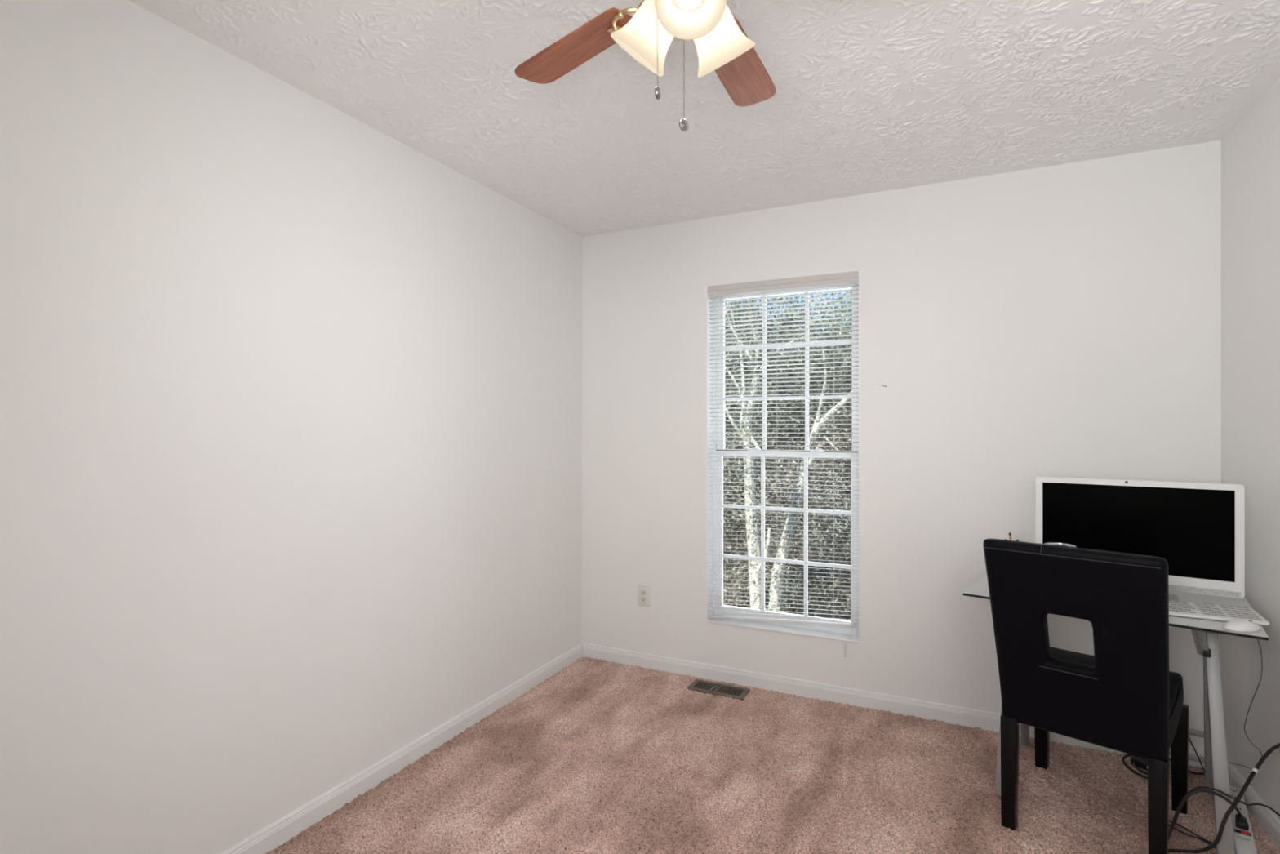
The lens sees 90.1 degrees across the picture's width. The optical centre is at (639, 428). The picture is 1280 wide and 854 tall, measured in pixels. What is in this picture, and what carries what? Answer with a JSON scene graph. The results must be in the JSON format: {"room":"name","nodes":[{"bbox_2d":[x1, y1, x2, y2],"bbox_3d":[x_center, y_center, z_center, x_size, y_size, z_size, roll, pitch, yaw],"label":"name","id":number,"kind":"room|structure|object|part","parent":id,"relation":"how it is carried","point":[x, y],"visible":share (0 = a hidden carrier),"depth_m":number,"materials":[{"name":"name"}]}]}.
{"room":"home office","nodes":[
{"label":"home office","id":0,"kind":"room"},
{"bbox_2d":[0,0,582,853],"bbox_3d":[-1.306,0.080,1.908,0.160,2.690,4.120,0,0,26],"label":"wall","id":1,"kind":"structure","parent":0,"point":[291,394],"depth_m":1.91,"materials":[{"name":"paint"}]},
{"bbox_2d":[220,642,582,853],"bbox_3d":[-1.193,1.293,1.942,0.013,0.088,3.960,0,0,26],"label":"baseboard","id":2,"kind":"structure","parent":1,"relation":"attached to","point":[275,834],"depth_m":2.42,"materials":[{"name":"white paint"}]},
{"bbox_2d":[128,0,1279,236],"bbox_3d":[0.094,-1.186,1.319,3.193,0.158,4.280,0,0,26],"label":"ceiling","id":3,"kind":"structure","parent":0,"point":[870,96],"depth_m":2.08,"materials":[{"name":"white paint"}]},
{"bbox_2d":[515,0,776,131],"bbox_3d":[0.141,-0.858,1.311,1.009,0.513,1.057,0,0,8],"label":"ceiling fan","id":4,"kind":"object","parent":3,"relation":"hanging from","point":[723,47],"visible":1,"depth_m":1.36,"materials":[{"name":"brown wood"}]},
{"bbox_3d":[-0.161,-0.924,1.564,0.377,0.007,0.118,0,7,44],"label":"blade","id":5,"kind":"part","parent":4,"relation":"part of","materials":[{"name":"brown wood"}]},
{"bbox_3d":[0.027,-0.847,1.358,0.136,0.121,0.136,45,21,22],"label":"lamp shade","id":6,"kind":"part","parent":4,"relation":"part of","materials":[{"name":"white glass"}]},
{"bbox_3d":[0.035,-0.793,1.290,0.002,0.212,0.002,0,0,26],"label":"pull chain","id":7,"kind":"part","parent":4,"relation":"part of","materials":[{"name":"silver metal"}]},
{"bbox_3d":[0.089,-0.764,1.295,0.002,0.277,0.002,0,0,26],"label":"pull chain","id":8,"kind":"part","parent":4,"relation":"part of","materials":[{"name":"silver metal"}]},
{"bbox_3d":[0.096,-0.840,1.232,0.048,0.089,0.048,0,-44,2],"label":"bulb","id":9,"kind":"part","parent":4,"relation":"part of","materials":[{"name":"white glass"}]},
{"bbox_3d":[0.096,-0.845,1.236,0.136,0.121,0.136,0,-44,2],"label":"lamp shade","id":10,"kind":"part","parent":4,"relation":"part of","materials":[{"name":"white glass"}]},
{"bbox_3d":[0.162,-0.848,1.373,0.136,0.121,0.136,0,39,48],"label":"lamp shade","id":11,"kind":"part","parent":4,"relation":"part of","materials":[{"name":"white glass"}]},
{"bbox_3d":[0.253,-0.924,1.640,0.118,0.007,0.377,-7,-3,25],"label":"blade","id":12,"kind":"part","parent":4,"relation":"part of","materials":[{"name":"brown wood"}]},
{"bbox_2d":[265,656,1279,853],"bbox_3d":[0.094,1.327,1.319,2.893,0.019,3.980,0,0,26],"label":"floor","id":13,"kind":"structure","parent":0,"point":[598,756],"depth_m":2.35,"materials":[{"name":"carpet"}]},
{"bbox_2d":[686,679,750,700],"bbox_3d":[0.397,1.326,3.239,0.291,0.018,0.130,0,0,27],"label":"floor vent","id":14,"kind":"object","parent":13,"relation":"in","point":[699,685],"visible":0.99,"depth_m":3.23,"materials":[{"name":"brown metal"}]},
{"bbox_2d":[982,538,1188,853],"bbox_3d":[1.510,0.841,2.150,0.472,0.969,0.697,0,0,44],"label":"dining chair","id":15,"kind":"object","parent":13,"relation":"on","point":[1125,697],"visible":1,"depth_m":1.94,"materials":[{"name":"black leather"},{"name":"black wood"}]},
{"bbox_3d":[1.235,1.143,2.134,0.046,0.366,0.049,0,0,44],"label":"leg","id":16,"kind":"part","parent":15,"relation":"part of","materials":[{"name":"black wood"}]},
{"bbox_3d":[1.573,1.143,2.502,0.046,0.365,0.047,0,0,44],"label":"leg","id":17,"kind":"part","parent":15,"relation":"part of","materials":[{"name":"black wood"}]},
{"bbox_3d":[1.334,0.666,1.973,0.468,0.617,0.180,0,0,44],"label":"backrest","id":18,"kind":"part","parent":15,"relation":"part of","materials":[{"name":"black leather"}]},
{"bbox_3d":[1.575,0.907,2.205,0.441,0.129,0.522,0,0,44],"label":"seat","id":19,"kind":"part","parent":15,"relation":"part of","materials":[{"name":"black leather"}]},
{"bbox_3d":[1.511,1.143,1.864,0.046,0.366,0.049,0,0,44],"label":"leg","id":20,"kind":"part","parent":15,"relation":"part of","materials":[{"name":"black wood"}]},
{"bbox_3d":[1.869,1.143,2.214,0.046,0.365,0.047,0,0,44],"label":"leg","id":21,"kind":"part","parent":15,"relation":"part of","materials":[{"name":"black wood"}]},
{"bbox_2d":[962,572,1268,853],"bbox_3d":[1.648,0.958,2.276,0.780,0.746,0.637,0,0,38],"label":"glass desk","id":22,"kind":"object","parent":13,"relation":"on","point":[1205,632],"visible":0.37,"depth_m":2.02,"materials":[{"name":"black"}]},
{"bbox_3d":[1.356,0.994,2.359,0.045,0.674,0.194,0,0,44],"label":"leg","id":23,"kind":"part","parent":22,"relation":"part of","materials":[{"name":"silver metal"}]},
{"bbox_3d":[1.552,0.990,2.594,0.028,0.668,0.259,0,0,36],"label":"leg","id":24,"kind":"part","parent":22,"relation":"part of","materials":[{"name":"silver metal"}]},
{"bbox_2d":[1044,542,1076,547],"bbox_3d":[1.419,0.490,2.160,0.095,0.190,0.095,0,0,26],"label":"drinking glass","id":25,"kind":"object","parent":22,"relation":"on","point":[1053,544],"visible":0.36,"depth_m":2.19,"materials":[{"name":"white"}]},
{"bbox_2d":[1035,475,1244,600],"bbox_3d":[1.729,0.383,2.248,0.575,0.404,0.150,0,0,37],"label":"desktop computer","id":26,"kind":"object","parent":22,"relation":"on","point":[1198,528],"visible":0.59,"depth_m":2.17,"materials":[{"name":"white plastic"},{"name":"silver painted steel"},{"name":"black glass screen"}]},
{"bbox_2d":[1168,583,1240,597],"bbox_3d":[1.710,0.535,2.223,0.555,0.016,0.005,0,0,37],"label":"speaker grille","id":27,"kind":"object","parent":26,"relation":"attached to","point":[1220,590],"depth_m":2.10,"materials":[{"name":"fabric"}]},
{"bbox_2d":[1188,737,1205,772],"bbox_3d":[1.974,1.075,2.317,0.010,0.301,0.115,0,0,-43],"label":"cord","id":28,"kind":"object","parent":22,"relation":"hanging from","point":[1188,737],"visible":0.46,"depth_m":2.29,"materials":[{"name":"black rubber"}]},
{"bbox_3d":[1.807,0.715,2.037,0.018,0.026,0.016,0,0,38],"label":"knob","id":29,"kind":"part","parent":22,"relation":"part of","materials":[{"name":"black plastic"}]},
{"bbox_3d":[1.996,0.990,2.242,0.029,0.669,0.260,0,0,43],"label":"leg","id":30,"kind":"part","parent":22,"relation":"part of","materials":[{"name":"silver metal"}]},
{"bbox_2d":[1168,600,1269,625],"bbox_3d":[1.693,0.573,2.041,0.435,0.023,0.138,0,0,27],"label":"keyboard","id":31,"kind":"object","parent":22,"relation":"on","point":[1180,608],"visible":0.49,"depth_m":1.98,"materials":[{"name":"white plastic"}]},
{"bbox_3d":[1.812,0.994,1.997,0.048,0.675,0.196,0,0,30],"label":"leg","id":32,"kind":"part","parent":22,"relation":"part of","materials":[{"name":"silver metal"}]},
{"bbox_2d":[1222,619,1261,632],"bbox_3d":[1.749,0.571,1.856,0.104,0.027,0.058,0,0,-6],"label":"computer mouse","id":33,"kind":"object","parent":22,"relation":"on","point":[1237,625],"visible":1,"depth_m":1.84,"materials":[{"name":"white plastic"}]},
{"bbox_2d":[1244,639,1262,756],"bbox_3d":[1.897,0.830,1.977,0.043,0.472,0.261,0,0,45],"label":"wire","id":34,"kind":"object","parent":22,"relation":"hanging from","point":[1257,639],"visible":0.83,"depth_m":1.97,"materials":[{"name":"black rubber"}]},
{"bbox_2d":[1130,755,1147,770],"bbox_3d":[1.973,1.306,2.479,0.049,0.030,0.105,0,0,-29],"label":"power adapter","id":35,"kind":"object","parent":13,"relation":"on","point":[1141,762],"visible":0.38,"depth_m":2.49,"materials":[{"name":"black plastic"}]},
{"bbox_2d":[1121,753,1204,779],"bbox_3d":[2.059,1.312,2.501,0.362,0.015,0.177,0,0,-13],"label":"coiled cord","id":36,"kind":"object","parent":13,"relation":"on","point":[1124,757],"visible":0.41,"depth_m":2.45,"materials":[{"name":"black rubber"}]},
{"bbox_2d":[1168,819,1212,843],"bbox_3d":[1.792,1.317,2.107,0.017,0.005,0.205,0,0,-17],"label":"loose cable","id":37,"kind":"object","parent":13,"relation":"on","point":[1169,820],"visible":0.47,"depth_m":2.08,"materials":[{"name":"black rubber"}]},
{"bbox_2d":[1168,823,1216,848],"bbox_3d":[1.773,1.317,2.090,0.020,0.005,0.186,0,0,-22],"label":"loose cable","id":38,"kind":"object","parent":13,"relation":"on","point":[1175,828],"visible":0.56,"depth_m":2.06,"materials":[{"name":"black rubber"}]},
{"bbox_2d":[1168,788,1248,839],"bbox_3d":[1.800,1.196,1.989,0.408,0.264,0.164,0,0,-12],"label":"cable","id":39,"kind":"object","parent":13,"relation":"on","point":[1241,821],"visible":0.77,"depth_m":1.93,"materials":[{"name":"black plastic"}]},
{"bbox_2d":[1176,786,1279,820],"bbox_3d":[1.818,1.135,1.962,0.400,0.149,0.084,0,0,-16],"label":"cord","id":40,"kind":"object","parent":39,"relation":"attached to","point":[1197,787],"visible":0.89,"depth_m":1.91,"materials":[{"name":"black rubber"}]},
{"bbox_2d":[1168,742,1279,853],"bbox_3d":[1.779,1.132,1.920,0.343,0.391,0.129,0,0,13],"label":"cable","id":41,"kind":"object","parent":13,"relation":"on","point":[1255,770],"visible":0.88,"depth_m":1.92,"materials":[{"name":"black rubber"}]},
{"bbox_2d":[1229,785,1257,853],"bbox_3d":[1.979,1.302,2.109,0.050,0.039,0.498,0,0,39],"label":"power strip","id":42,"kind":"object","parent":13,"relation":"on","point":[1244,842],"visible":0.65,"depth_m":2.03,"materials":[{"name":"white plastic"}]},
{"bbox_2d":[1234,828,1251,835],"bbox_3d":[1.920,1.288,2.036,0.040,0.002,0.018,0,0,39],"label":"switch","id":43,"kind":"object","parent":42,"relation":"attached to","point":[1237,832],"depth_m":2.03,"materials":[{"name":"red plastic"}]},
{"bbox_2d":[582,140,1221,747],"bbox_3d":[0.991,0.080,3.171,3.193,2.690,0.164,0,0,26],"label":"wall","id":44,"kind":"structure","parent":0,"point":[1018,327],"depth_m":2.91,"materials":[{"name":"paint"}]},
{"bbox_2d":[637,584,649,607],"bbox_3d":[0.020,0.931,3.550,0.072,0.118,0.009,0,0,26],"label":"wall outlet","id":45,"kind":"object","parent":44,"relation":"attached to","point":[643,591],"visible":1,"depth_m":3.55,"materials":[{"name":"white plastic"}]},
{"bbox_2d":[640,596,646,601],"bbox_3d":[0.019,0.951,3.547,0.033,0.025,0.002,0,0,26],"label":"receptacle","id":46,"kind":"object","parent":45,"relation":"attached to","point":[642,598],"depth_m":3.55,"materials":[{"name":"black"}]},
{"bbox_2d":[640,590,646,595],"bbox_3d":[0.019,0.911,3.547,0.033,0.025,0.002,0,0,26],"label":"receptacle","id":47,"kind":"object","parent":45,"relation":"attached to","point":[642,592],"depth_m":3.55,"materials":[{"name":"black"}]},
{"bbox_2d":[706,270,860,643],"bbox_3d":[0.733,0.137,3.288,0.778,1.782,0.158,0,0,26],"label":"window","id":48,"kind":"structure","parent":44,"relation":"in","point":[828,632],"depth_m":3.37,"materials":[{"name":"white plastic"}]},
{"bbox_2d":[706,271,858,657],"bbox_3d":[0.706,0.174,3.232,0.764,1.852,0.052,0,0,26],"label":"window blind","id":49,"kind":"object","parent":48,"relation":"attached to","point":[852,277],"visible":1,"depth_m":3.23,"materials":[{"name":"grey plastic"}]},
{"bbox_3d":[0.709,-0.738,3.238,0.763,0.029,0.037,0,0,26],"label":"head rail","id":50,"kind":"part","parent":49,"relation":"part of","materials":[{"name":"grey plastic"}]},
{"bbox_3d":[0.709,0.974,3.239,0.764,0.065,0.026,0,0,26],"label":"rail","id":51,"kind":"part","parent":49,"relation":"part of","materials":[{"name":"white plastic"}]},
{"bbox_3d":[1.006,0.167,3.068,0.039,1.739,0.004,0,0,19],"label":"pull cord","id":52,"kind":"part","parent":49,"relation":"part of","materials":[{"name":"white plastic"}]},
{"bbox_3d":[0.719,1.023,3.259,0.764,0.010,0.092,0,0,26],"label":"sill","id":53,"kind":"part","parent":48,"relation":"part of","materials":[{"name":"white paint"}]},
{"bbox_3d":[0.747,0.560,3.318,0.737,0.891,0.024,0,0,26],"label":"sash","id":54,"kind":"part","parent":48,"relation":"part of","materials":[{"name":"white plastic"}]},
{"bbox_2d":[722,457,850,616],"bbox_3d":[0.747,0.555,3.318,0.669,0.809,0.012,0,0,26],"label":"grille","id":55,"kind":"object","parent":48,"relation":"attached to","point":[762,508],"depth_m":3.33,"materials":[{"name":"white plastic"}]},
{"bbox_3d":[0.760,-0.291,3.345,0.737,0.880,0.024,0,0,26],"label":"sash","id":56,"kind":"part","parent":48,"relation":"part of","materials":[{"name":"white plastic"}]},
{"bbox_2d":[724,292,851,449],"bbox_3d":[0.760,-0.293,3.345,0.669,0.816,0.012,0,0,26],"label":"grille","id":57,"kind":"object","parent":48,"relation":"attached to","point":[806,426],"depth_m":3.37,"materials":[{"name":"white plastic"}]},
{"bbox_2d":[582,642,1204,768],"bbox_3d":[0.954,1.293,3.095,2.873,0.088,0.013,0,0,26],"label":"baseboard","id":58,"kind":"structure","parent":44,"relation":"attached to","point":[953,714],"depth_m":3.11,"materials":[{"name":"white paint"}]},
{"bbox_2d":[1221,78,1279,820],"bbox_3d":[1.424,0.080,0.586,0.160,2.690,4.120,0,0,26],"label":"wall","id":59,"kind":"structure","parent":0,"point":[1251,149],"depth_m":2.21,"materials":[{"name":"paint"}]},
{"bbox_2d":[1227,759,1279,848],"bbox_3d":[1.381,1.293,0.696,0.013,0.088,3.960,0,0,26],"label":"baseboard","id":60,"kind":"structure","parent":59,"relation":"attached to","point":[1268,820],"depth_m":2.15,"materials":[{"name":"white paint"}]},
{"label":"outside","id":61,"kind":"structure","parent":0,"visible":0},
{"bbox_2d":[724,380,851,617],"bbox_3d":[1.713,-0.115,21.724,40.000,6.676,33.820,0,0,26],"label":"ground","id":62,"kind":"structure","parent":61,"point":[784,380],"depth_m":10.14,"materials":[{"name":"green plant"}]},
{"bbox_2d":[723,564,769,608],"bbox_3d":[1.400,2.479,9.393,1.206,0.975,1.090,0,0,26],"label":"shrub","id":63,"kind":"object","parent":62,"relation":"on","point":[744,582],"visible":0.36,"depth_m":9.26,"materials":[{"name":"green plant"}]},
{"bbox_2d":[723,497,769,606],"bbox_3d":[1.295,1.962,10.155,1.610,1.806,1.686,0,0,-3],"label":"shrub","id":64,"kind":"object","parent":62,"relation":"on","point":[725,521],"visible":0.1,"depth_m":9.82,"materials":[{"name":"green plant"}]},
{"bbox_2d":[723,456,772,582],"bbox_3d":[0.969,1.524,10.775,2.243,2.375,2.233,0,0,-40],"label":"evergreen tree","id":65,"kind":"object","parent":62,"relation":"on","point":[724,460],"visible":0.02,"depth_m":10.23,"materials":[{"name":"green plant"}]},
{"bbox_2d":[724,296,791,427],"bbox_3d":[1.809,-1.520,17.403,4.534,5.721,4.632,0,0,-31],"label":"tree","id":66,"kind":"object","parent":62,"relation":"on","point":[766,296],"visible":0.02,"depth_m":16.37,"materials":[{"name":"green plant"}]},
{"bbox_2d":[723,431,797,587],"bbox_3d":[1.663,1.368,10.667,2.149,2.704,2.203,0,0,26],"label":"tree","id":67,"kind":"object","parent":62,"relation":"on","point":[729,547],"visible":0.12,"depth_m":10.14,"materials":[{"name":"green plant"}]},
{"bbox_2d":[723,504,813,598],"bbox_3d":[1.911,1.999,10.223,1.842,1.693,1.759,0,0,26],"label":"shrub","id":68,"kind":"object","parent":62,"relation":"on","point":[735,553],"visible":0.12,"depth_m":9.92,"materials":[{"name":"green plant"}]},
{"bbox_2d":[723,295,816,612],"bbox_3d":[1.315,0.545,7.989,1.645,5.299,1.082,0,0,26],"label":"tree","id":69,"kind":"object","parent":62,"relation":"on","point":[748,468],"visible":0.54,"depth_m":7.95,"materials":[{"name":"green plant"}]},
{"bbox_2d":[723,318,830,552],"bbox_3d":[1.655,0.183,11.861,3.474,4.430,3.070,0,0,-9],"label":"evergreen tree","id":70,"kind":"object","parent":62,"relation":"on","point":[771,325],"visible":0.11,"depth_m":11.44,"materials":[{"name":"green plant"}]},
{"bbox_2d":[724,293,830,466],"bbox_3d":[2.462,-1.163,16.362,4.025,5.381,5.094,0,0,-14],"label":"tree","id":71,"kind":"object","parent":62,"relation":"on","point":[740,306],"visible":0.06,"depth_m":15.32,"materials":[{"name":"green plant"}]},
{"bbox_2d":[724,317,840,497],"bbox_3d":[2.519,0.105,12.448,3.603,4.478,3.773,0,0,-33],"label":"evergreen tree","id":72,"kind":"object","parent":62,"relation":"on","point":[792,331],"visible":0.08,"depth_m":11.86,"materials":[{"name":"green plant"}]},
{"bbox_2d":[724,392,847,582],"bbox_3d":[2.445,1.010,10.986,2.208,3.227,2.624,0,0,-40],"label":"evergreen tree","id":73,"kind":"object","parent":62,"relation":"on","point":[811,404],"visible":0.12,"depth_m":10.69,"materials":[{"name":"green plant"}]},
{"bbox_2d":[724,288,851,444],"bbox_3d":[4.008,-1.360,16.753,4.210,5.422,4.520,0,0,-26],"label":"tree","id":74,"kind":"object","parent":62,"relation":"on","point":[846,292],"visible":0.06,"depth_m":16.05,"materials":[{"name":"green plant"}]},
{"bbox_2d":[725,333,851,537],"bbox_3d":[3.058,0.415,11.558,3.342,4.210,3.563,0,0,-8],"label":"evergreen tree","id":75,"kind":"object","parent":62,"relation":"on","point":[843,346],"visible":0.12,"depth_m":10.91,"materials":[{"name":"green plant"}]},
{"bbox_2d":[728,459,850,599],"bbox_3d":[2.499,1.678,10.085,2.140,2.405,2.162,0,0,26],"label":"tree","id":76,"kind":"object","parent":62,"relation":"on","point":[792,482],"visible":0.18,"depth_m":9.75,"materials":[{"name":"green plant"}]},
{"bbox_2d":[743,508,850,616],"bbox_3d":[2.310,2.104,9.367,1.687,1.838,1.614,0,0,42],"label":"shrub","id":77,"kind":"object","parent":62,"relation":"on","point":[775,526],"visible":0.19,"depth_m":9.15,"materials":[{"name":"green plant"}]},
{"bbox_2d":[758,337,851,542],"bbox_3d":[3.855,0.264,11.874,3.304,4.373,3.595,0,0,-24],"label":"evergreen tree","id":78,"kind":"object","parent":62,"relation":"on","point":[838,356],"visible":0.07,"depth_m":11.56,"materials":[{"name":"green plant"}]},
{"bbox_2d":[759,422,851,584],"bbox_3d":[3.265,1.305,10.333,2.592,2.922,2.731,0,0,-23],"label":"tree","id":79,"kind":"object","parent":62,"relation":"on","point":[846,482],"visible":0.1,"depth_m":9.95,"materials":[{"name":"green plant"}]},
{"bbox_2d":[764,346,851,616],"bbox_3d":[2.289,1.013,8.459,1.701,4.238,0.995,0,0,26],"label":"tree","id":80,"kind":"object","parent":62,"relation":"on","point":[800,474],"visible":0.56,"depth_m":8.48,"materials":[{"name":"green plant"}]},
{"bbox_2d":[768,293,851,438],"bbox_3d":[4.760,-0.964,15.500,4.122,4.706,4.377,0,0,26],"label":"tree","id":81,"kind":"object","parent":62,"relation":"on","point":[834,294],"visible":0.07,"depth_m":14.80,"materials":[{"name":"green plant"}]},
{"bbox_2d":[782,557,850,620],"bbox_3d":[2.447,2.430,8.875,1.338,1.222,1.170,0,0,26],"label":"shrub","id":82,"kind":"object","parent":62,"relation":"on","point":[813,594],"visible":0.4,"depth_m":8.76,"materials":[{"name":"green plant"}]},
{"bbox_2d":[782,288,851,438],"bbox_3d":[5.647,-0.908,13.963,5.037,4.920,4.355,0,0,26],"label":"tree","id":83,"kind":"object","parent":62,"relation":"on","point":[845,297],"visible":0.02,"depth_m":13.72,"materials":[{"name":"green plant"}]},
{"bbox_2d":[786,496,850,620],"bbox_3d":[3.019,2.015,9.404,1.844,2.101,1.665,0,0,-38],"label":"shrub","id":84,"kind":"object","parent":62,"relation":"on","point":[821,520],"visible":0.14,"depth_m":9.07,"materials":[{"name":"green plant"}]},
{"bbox_2d":[786,390,851,552],"bbox_3d":[3.880,0.890,10.326,2.919,3.589,2.510,0,0,2],"label":"tree","id":85,"kind":"object","parent":62,"relation":"on","point":[824,408],"visible":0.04,"depth_m":10.12,"materials":[{"name":"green plant"}]},
{"bbox_2d":[819,508,850,617],"bbox_3d":[3.372,1.937,8.805,1.937,2.229,1.743,0,0,26],"label":"shrub","id":86,"kind":"object","parent":62,"relation":"on","point":[844,522],"visible":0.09,"depth_m":8.81,"materials":[{"name":"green plant"}]}
]}

